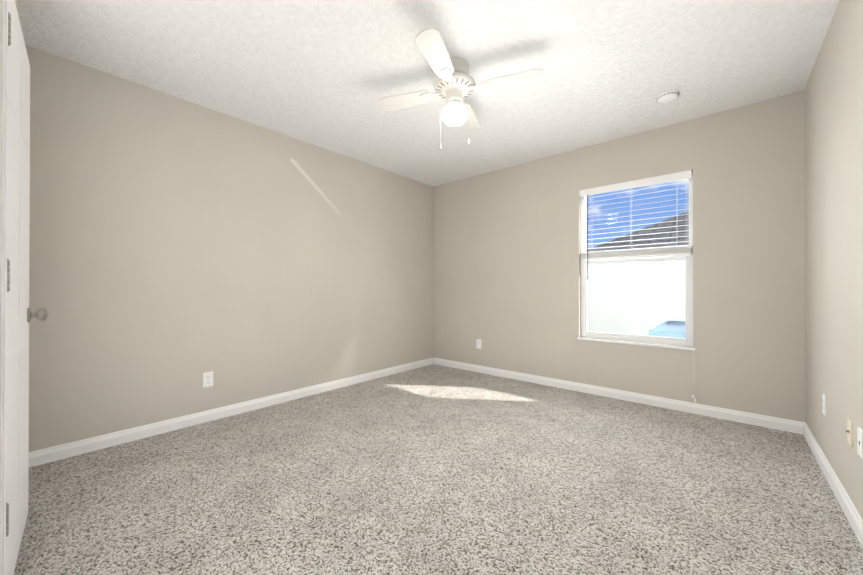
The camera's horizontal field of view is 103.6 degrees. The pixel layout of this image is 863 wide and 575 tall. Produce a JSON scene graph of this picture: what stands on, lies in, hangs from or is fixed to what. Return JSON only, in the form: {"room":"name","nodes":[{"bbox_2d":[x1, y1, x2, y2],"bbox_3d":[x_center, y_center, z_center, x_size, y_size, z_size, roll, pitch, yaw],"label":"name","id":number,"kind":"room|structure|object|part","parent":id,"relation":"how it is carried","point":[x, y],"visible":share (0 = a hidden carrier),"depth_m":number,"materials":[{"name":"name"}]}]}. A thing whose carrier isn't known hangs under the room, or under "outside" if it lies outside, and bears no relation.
{"room":"empty bedroom","nodes":[
{"label":"empty bedroom","id":0,"kind":"room"},
{"bbox_2d":[25,45,432,451],"bbox_3d":[-1.220,-0.177,3.363,0.150,2.440,3.930,0,0,41],"label":"wall","id":1,"kind":"structure","parent":0,"point":[178,247],"depth_m":2.57,"materials":[{"name":"paint"}]},
{"bbox_2d":[203,371,212,387],"bbox_3d":[-1.738,0.716,2.644,0.008,0.115,0.070,0,0,41],"label":"outlet","id":2,"kind":"object","parent":1,"relation":"attached to","point":[207,379],"visible":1,"depth_m":2.64,"materials":[{"name":"white plastic"}]},
{"bbox_2d":[29,358,432,466],"bbox_3d":[-1.158,1.000,3.305,0.014,0.085,3.630,0,0,41],"label":"baseboard","id":3,"kind":"structure","parent":1,"relation":"attached to","point":[91,444],"depth_m":2.55,"materials":[{"name":"white wood"}]},
{"bbox_2d":[18,0,838,186],"bbox_3d":[0.146,-1.451,2.180,3.770,0.100,3.930,0,0,41],"label":"ceiling","id":4,"kind":"structure","parent":0,"point":[327,74],"depth_m":2.10,"materials":[{"name":"white paint"}]},
{"bbox_2d":[378,28,542,149],"bbox_3d":[0.147,-1.139,2.158,0.802,0.525,0.802,0,0,-25],"label":"ceiling fan","id":5,"kind":"object","parent":4,"relation":"hanging from","point":[455,85],"visible":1,"depth_m":2.08,"materials":[{"name":"white plastic"}]},
{"bbox_3d":[0.147,-1.037,2.157,0.161,0.325,0.121,0,0,41],"label":"chain","id":6,"kind":"part","parent":5,"relation":"part of","materials":[{"name":"silver metal"}]},
{"bbox_3d":[0.147,-1.094,2.157,0.166,0.122,0.166,0,0,41],"label":"globe","id":7,"kind":"part","parent":5,"relation":"part of","materials":[{"name":"white glass"}]},
{"bbox_2d":[657,90,678,103],"bbox_3d":[1.720,-1.380,2.474,0.136,0.041,0.136,0,0,41],"label":"smoke detector","id":8,"kind":"object","parent":4,"relation":"attached to","point":[669,96],"visible":1,"depth_m":2.44,"materials":[{"name":"white plastic"}]},
{"bbox_2d":[13,364,862,574],"bbox_3d":[0.146,1.089,2.171,3.770,0.100,3.930,0,0,41],"label":"floor","id":9,"kind":"structure","parent":0,"point":[433,469],"depth_m":1.71,"materials":[{"name":"carpet"}]},
{"bbox_2d":[433,90,805,421],"bbox_3d":[1.386,-0.176,3.602,3.470,2.440,0.150,0,0,41],"label":"wall","id":10,"kind":"structure","parent":0,"point":[507,266],"depth_m":2.96,"materials":[{"name":"paint"}]},
{"bbox_2d":[476,339,480,348],"bbox_3d":[0.583,0.696,4.192,0.070,0.115,0.008,0,0,41],"label":"outlet","id":11,"kind":"object","parent":10,"relation":"attached to","point":[478,343],"visible":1,"depth_m":4.19,"materials":[{"name":"white plastic"}]},
{"bbox_2d":[433,357,800,433],"bbox_3d":[1.336,1.001,3.532,3.420,0.085,0.014,0,0,41],"label":"baseboard","id":12,"kind":"structure","parent":10,"relation":"attached to","point":[776,423],"depth_m":3.03,"materials":[{"name":"white wood"}]},
{"bbox_2d":[577,337,694,350],"bbox_3d":[1.844,0.511,3.135,0.934,0.022,0.094,0,0,41],"label":"window sill","id":13,"kind":"structure","parent":10,"relation":"attached to","point":[639,343],"depth_m":3.07,"materials":[{"name":"white wood"}]},
{"bbox_2d":[581,172,692,346],"bbox_3d":[1.888,-0.239,3.188,0.910,1.478,0.070,0,0,41],"label":"window","id":14,"kind":"structure","parent":10,"relation":"in","point":[586,332],"depth_m":3.12,"materials":[{"name":"white plastic"}]},
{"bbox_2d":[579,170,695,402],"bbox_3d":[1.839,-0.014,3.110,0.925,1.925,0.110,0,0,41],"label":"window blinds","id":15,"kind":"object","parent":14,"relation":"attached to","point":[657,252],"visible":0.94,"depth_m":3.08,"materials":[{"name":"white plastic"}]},
{"bbox_2d":[586,245,688,252],"bbox_3d":[11.128,-0.658,5.900,13.640,0.160,8.800,0,0,41],"label":"fascia","id":16,"kind":"object","parent":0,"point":[641,248],"depth_m":6.32,"materials":[{"name":"white paint"}]},
{"bbox_2d":[648,321,684,337],"bbox_3d":[3.347,1.038,3.330,1.860,1.210,1.460,0,0,41],"label":"awning","id":17,"kind":"object","parent":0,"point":[668,326],"depth_m":3.50,"materials":[{"name":"blue"}]},
{"bbox_2d":[804,0,862,518],"bbox_3d":[1.512,-0.185,0.988,0.150,2.440,3.930,0,0,41],"label":"wall","id":18,"kind":"structure","parent":0,"point":[833,112],"depth_m":1.71,"materials":[{"name":"paint"}]},
{"bbox_2d":[822,393,826,416],"bbox_3d":[2.223,0.663,1.923,0.008,0.115,0.070,0,0,41],"label":"outlet","id":19,"kind":"object","parent":18,"relation":"attached to","point":[824,403],"visible":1,"depth_m":1.91,"materials":[{"name":"white plastic"}]},
{"bbox_2d":[801,422,862,547],"bbox_3d":[1.450,0.992,1.038,0.014,0.085,3.630,0,0,41],"label":"baseboard","id":20,"kind":"structure","parent":18,"relation":"attached to","point":[850,511],"depth_m":1.68,"materials":[{"name":"white wood"}]},
{"bbox_2d":[845,417,852,446],"bbox_3d":[1.873,0.647,1.526,0.016,0.115,0.070,0,0,41],"label":"outlet plate","id":21,"kind":"object","parent":18,"relation":"attached to","point":[849,430],"visible":0.98,"depth_m":1.52,"materials":[{"name":"beige plastic"}]},
{"bbox_2d":[857,426,862,458],"bbox_3d":[1.771,0.641,1.403,0.007,0.115,0.070,0,0,41],"label":"outlet plate","id":22,"kind":"object","parent":18,"relation":"attached to","point":[859,441],"visible":0.98,"depth_m":1.40,"materials":[{"name":"white plastic"}]},
{"bbox_3d":[-1.104,-0.186,0.738,3.470,2.440,0.180,0,0,41],"label":"wall","id":23,"kind":"structure","parent":0,"visible":0},
{"bbox_2d":[0,0,7,574],"bbox_3d":[-1.595,-0.016,1.193,0.946,2.103,0.164,0,0,41],"label":"door frame","id":24,"kind":"structure","parent":23,"relation":"attached to","point":[3,170],"depth_m":0.96,"materials":[{"name":"white wood"}]},
{"bbox_2d":[6,12,10,536],"bbox_3d":[-1.250,-0.040,0.975,0.012,1.527,0.050,0,0,44],"label":"closet door hinge","id":25,"kind":"object","parent":23,"relation":"attached to","point":[8,275],"visible":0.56,"depth_m":0.99,"materials":[{"name":"grey metal"}]},
{"bbox_2d":[6,0,47,574],"bbox_3d":[-1.530,0.006,1.268,0.803,2.024,0.098,0,0,44],"label":"closet door","id":26,"kind":"structure","parent":23,"relation":"in","point":[20,314],"depth_m":1.27,"materials":[{"name":"white wood"}]},
{"bbox_3d":[-1.550,0.006,1.248,0.802,2.024,0.040,0,0,44],"label":"panel","id":27,"kind":"part","parent":26,"relation":"part of","materials":[{"name":"white wood"}]},
{"bbox_3d":[-1.781,0.122,1.519,0.094,0.065,0.088,0,0,44],"label":"knob","id":28,"kind":"part","parent":26,"relation":"part of","materials":[{"name":"grey metal"}]},
{"label":"outside","id":29,"kind":"structure","parent":0,"visible":0},
{"bbox_3d":[22.343,1.720,22.724,70.000,0.020,56.219,0,0,41],"label":"ground","id":30,"kind":"structure","parent":29,"visible":0},
{"bbox_2d":[588,255,684,334],"bbox_3d":[2.873,0.575,5.275,15.515,2.150,0.150,0,0,41],"label":"fence","id":31,"kind":"object","parent":30,"relation":"on","point":[599,301],"depth_m":5.09,"materials":[{"name":"white paint"}]},
{"bbox_3d":[11.118,0.537,5.885,12.880,2.230,8.030,0,0,41],"label":"house","id":32,"kind":"object","parent":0,"visible":0},
{"bbox_2d":[586,211,688,251],"bbox_3d":[11.128,-1.908,5.905,13.640,2.340,8.800,0,0,41],"label":"roof","id":33,"kind":"structure","parent":32,"relation":"on","point":[658,225],"depth_m":6.71,"materials":[{"name":"grey"}]}
]}

